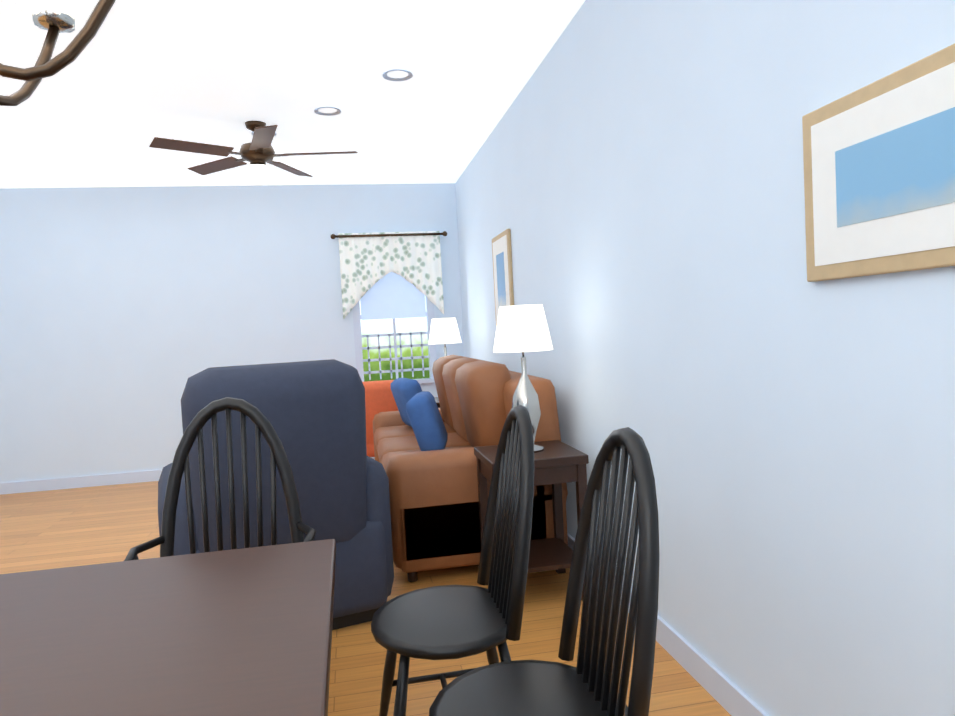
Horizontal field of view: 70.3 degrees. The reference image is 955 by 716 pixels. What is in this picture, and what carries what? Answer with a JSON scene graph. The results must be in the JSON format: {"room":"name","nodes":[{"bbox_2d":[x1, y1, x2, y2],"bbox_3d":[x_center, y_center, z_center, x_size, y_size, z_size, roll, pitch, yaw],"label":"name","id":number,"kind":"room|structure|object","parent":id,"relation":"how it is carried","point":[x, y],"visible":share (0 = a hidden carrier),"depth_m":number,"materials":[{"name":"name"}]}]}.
{"room":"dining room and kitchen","nodes":[
{"label":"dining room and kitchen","id":0,"kind":"room"},
{"bbox_2d":[0,183,463,482],"bbox_3d":[-2.465,-0.246,6.366,4.700,2.693,0.100,-3,3,-11],"label":"wall","id":1,"kind":"structure","parent":0,"point":[126,313],"depth_m":6.22,"materials":[{"name":"blue paint"}]},
{"bbox_2d":[0,457,374,494],"bbox_3d":[-2.397,1.050,6.365,4.680,0.100,0.015,-3,3,-11],"label":"baseboard","id":2,"kind":"structure","parent":1,"relation":"attached to","point":[152,475],"depth_m":6.13,"materials":[{"name":"white wood"}]},
{"bbox_2d":[331,231,446,319],"bbox_3d":[-0.824,-0.803,6.541,1.119,0.820,0.078,-3,3,-11],"label":"curtain valance","id":3,"kind":"object","parent":1,"relation":"attached to","point":[368,261],"visible":1,"depth_m":6.54,"materials":[{"name":"white fabric"}]},
{"bbox_2d":[353,297,436,385],"bbox_3d":[-0.818,-0.417,6.632,0.790,1.420,0.135,-3,3,-11],"label":"window","id":4,"kind":"structure","parent":1,"relation":"in","point":[359,348],"depth_m":6.67,"materials":[{"name":"white wood"}]},
{"bbox_2d":[360,272,425,319],"bbox_3d":[-0.837,-0.722,6.634,0.630,0.670,0.008,-3,3,-11],"label":"window blind","id":5,"kind":"object","parent":4,"relation":"attached to","point":[391,295],"visible":0.5,"depth_m":6.63,"materials":[{"name":"white fabric"}]},
{"bbox_2d":[0,0,584,187],"bbox_3d":[-1.521,-1.431,1.003,4.900,0.060,10.900,-3,3,-11],"label":"ceiling","id":6,"kind":"structure","parent":0,"point":[119,93],"depth_m":3.88,"materials":[{"name":"white paint"}]},
{"bbox_2d":[0,0,115,105],"bbox_3d":[-0.716,-0.869,0.864,0.624,1.133,0.642,-3,3,-11],"label":"dining chandelier","id":7,"kind":"object","parent":6,"relation":"hanging from","point":[54,18],"visible":1,"depth_m":1.04,"materials":[{"name":"brown metal"}]},
{"bbox_2d":[149,121,357,183],"bbox_3d":[-1.440,-1.367,4.519,1.268,0.395,1.285,-3,3,-11],"label":"room ceiling fan","id":8,"kind":"object","parent":6,"relation":"hanging from","point":[258,152],"visible":1,"depth_m":4.45,"materials":[{"name":"brown wood"}]},
{"bbox_2d":[314,107,340,115],"bbox_3d":[-0.956,-1.581,4.325,0.170,0.016,0.170,-3,3,-11],"label":"recessed light","id":9,"kind":"object","parent":6,"relation":"in","point":[337,112],"visible":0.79,"depth_m":4.36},
{"bbox_2d":[382,69,412,80],"bbox_3d":[-0.446,-1.583,3.781,0.170,0.016,0.170,-3,3,-11],"label":"recessed light","id":10,"kind":"object","parent":6,"relation":"in","point":[408,77],"visible":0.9,"depth_m":3.81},
{"bbox_2d":[0,481,730,715],"bbox_3d":[-1.379,1.315,1.127,4.900,0.060,10.900,-3,3,-11],"label":"floor","id":11,"kind":"structure","parent":0,"point":[54,529],"depth_m":3.31,"materials":[{"name":"brown wood"}]},
{"bbox_2d":[0,539,335,715],"bbox_3d":[-0.645,0.880,0.937,0.900,0.750,1.440,-3,3,-11],"label":"dining table","id":12,"kind":"object","parent":11,"relation":"on","point":[242,632],"visible":1,"depth_m":1.19,"materials":[{"name":"brown wood"}]},
{"bbox_2d":[124,397,315,560],"bbox_3d":[-0.733,0.673,1.980,0.524,1.082,0.484,-3,3,-11],"label":"dining chair","id":13,"kind":"object","parent":11,"relation":"on","point":[263,426],"visible":0.46,"depth_m":2.14,"materials":[{"name":"black wood"}]},
{"bbox_2d":[158,359,393,629],"bbox_3d":[-0.939,0.593,3.095,0.940,1.157,0.956,-4,3,-25],"label":"recliner armchair","id":14,"kind":"object","parent":11,"relation":"on","point":[314,413],"visible":0.58,"depth_m":2.73,"materials":[{"name":"blue fabric"}]},
{"bbox_2d":[362,380,398,456],"bbox_3d":[-0.919,0.616,5.886,0.612,0.863,0.623,-3,3,-5],"label":"accent chair","id":15,"kind":"object","parent":11,"relation":"on","point":[379,397],"visible":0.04,"depth_m":5.59,"materials":[{"name":"orange fabric"}]},
{"bbox_2d":[434,397,439,407],"bbox_3d":[-0.232,0.680,5.746,0.440,0.670,0.440,-3,3,-11],"label":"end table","id":16,"kind":"object","parent":11,"relation":"on","point":[437,401],"depth_m":5.57,"materials":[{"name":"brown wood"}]},
{"bbox_2d":[429,318,460,355],"bbox_3d":[-0.267,0.006,5.716,0.280,0.680,0.280,-3,3,-11],"label":"table lamp","id":17,"kind":"object","parent":16,"relation":"on","point":[444,331],"visible":0.52,"depth_m":5.60,"materials":[{"name":"white fabric"}]},
{"bbox_2d":[371,405,533,715],"bbox_3d":[-0.068,0.665,1.957,0.483,1.032,0.452,-3,3,-11],"label":"dining chair","id":18,"kind":"object","parent":11,"relation":"on","point":[446,622],"visible":0.98,"depth_m":1.92,"materials":[{"name":"black wood"}]},
{"bbox_2d":[373,355,567,581],"bbox_3d":[-0.177,0.540,4.422,0.932,1.064,2.090,-3,3,-11],"label":"sofa","id":19,"kind":"object","parent":11,"relation":"on","point":[424,446],"visible":0.77,"depth_m":3.46,"materials":[{"name":"leather"}]},
{"bbox_2d":[474,440,588,601],"bbox_3d":[0.255,0.770,3.204,0.440,0.670,0.440,-3,3,-11],"label":"end table","id":20,"kind":"object","parent":11,"relation":"on","point":[557,463],"visible":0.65,"depth_m":3.12,"materials":[{"name":"brown wood"}]},
{"bbox_2d":[493,304,552,452],"bbox_3d":[0.220,0.096,3.173,0.280,0.680,0.280,-3,3,-11],"label":"table lamp","id":21,"kind":"object","parent":20,"relation":"on","point":[522,328],"visible":0.92,"depth_m":3.08,"materials":[{"name":"white fabric"}]},
{"bbox_2d":[429,427,659,715],"bbox_3d":[0.132,0.677,1.445,0.484,1.032,0.452,-3,3,-11],"label":"dining chair","id":22,"kind":"object","parent":11,"relation":"on","point":[588,685],"visible":1,"depth_m":1.47,"materials":[{"name":"black wood"}]},
{"bbox_2d":[455,0,954,715],"bbox_3d":[0.904,-0.201,1.511,0.100,2.693,10.900,-3,3,-11],"label":"wall","id":23,"kind":"structure","parent":0,"point":[631,178],"depth_m":1.98,"materials":[{"name":"blue paint"}]},
{"bbox_2d":[492,229,513,327],"bbox_3d":[0.181,-0.549,4.875,0.026,0.680,0.520,-3,3,-11],"label":"framed picture","id":24,"kind":"object","parent":23,"relation":"attached to","point":[502,270],"visible":0.67,"depth_m":4.80},
{"bbox_2d":[567,533,768,715],"bbox_3d":[0.589,1.036,3.257,0.015,0.100,7.240,-3,3,-11],"label":"baseboard","id":25,"kind":"structure","parent":23,"relation":"attached to","point":[730,697],"depth_m":2.29,"materials":[{"name":"white wood"}]},
{"bbox_2d":[802,44,954,281],"bbox_3d":[0.855,-0.376,1.373,0.026,0.400,0.560,-3,3,-11],"label":"framed picture","id":26,"kind":"object","parent":23,"relation":"attached to","point":[879,172],"visible":0.96,"depth_m":1.40},
{"label":"outside","id":27,"kind":"structure","parent":0,"visible":0},
{"bbox_2d":[359,300,429,381],"bbox_3d":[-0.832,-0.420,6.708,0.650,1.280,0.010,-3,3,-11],"label":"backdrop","id":28,"kind":"structure","parent":27,"point":[385,326],"depth_m":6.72,"materials":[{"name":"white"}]}
]}

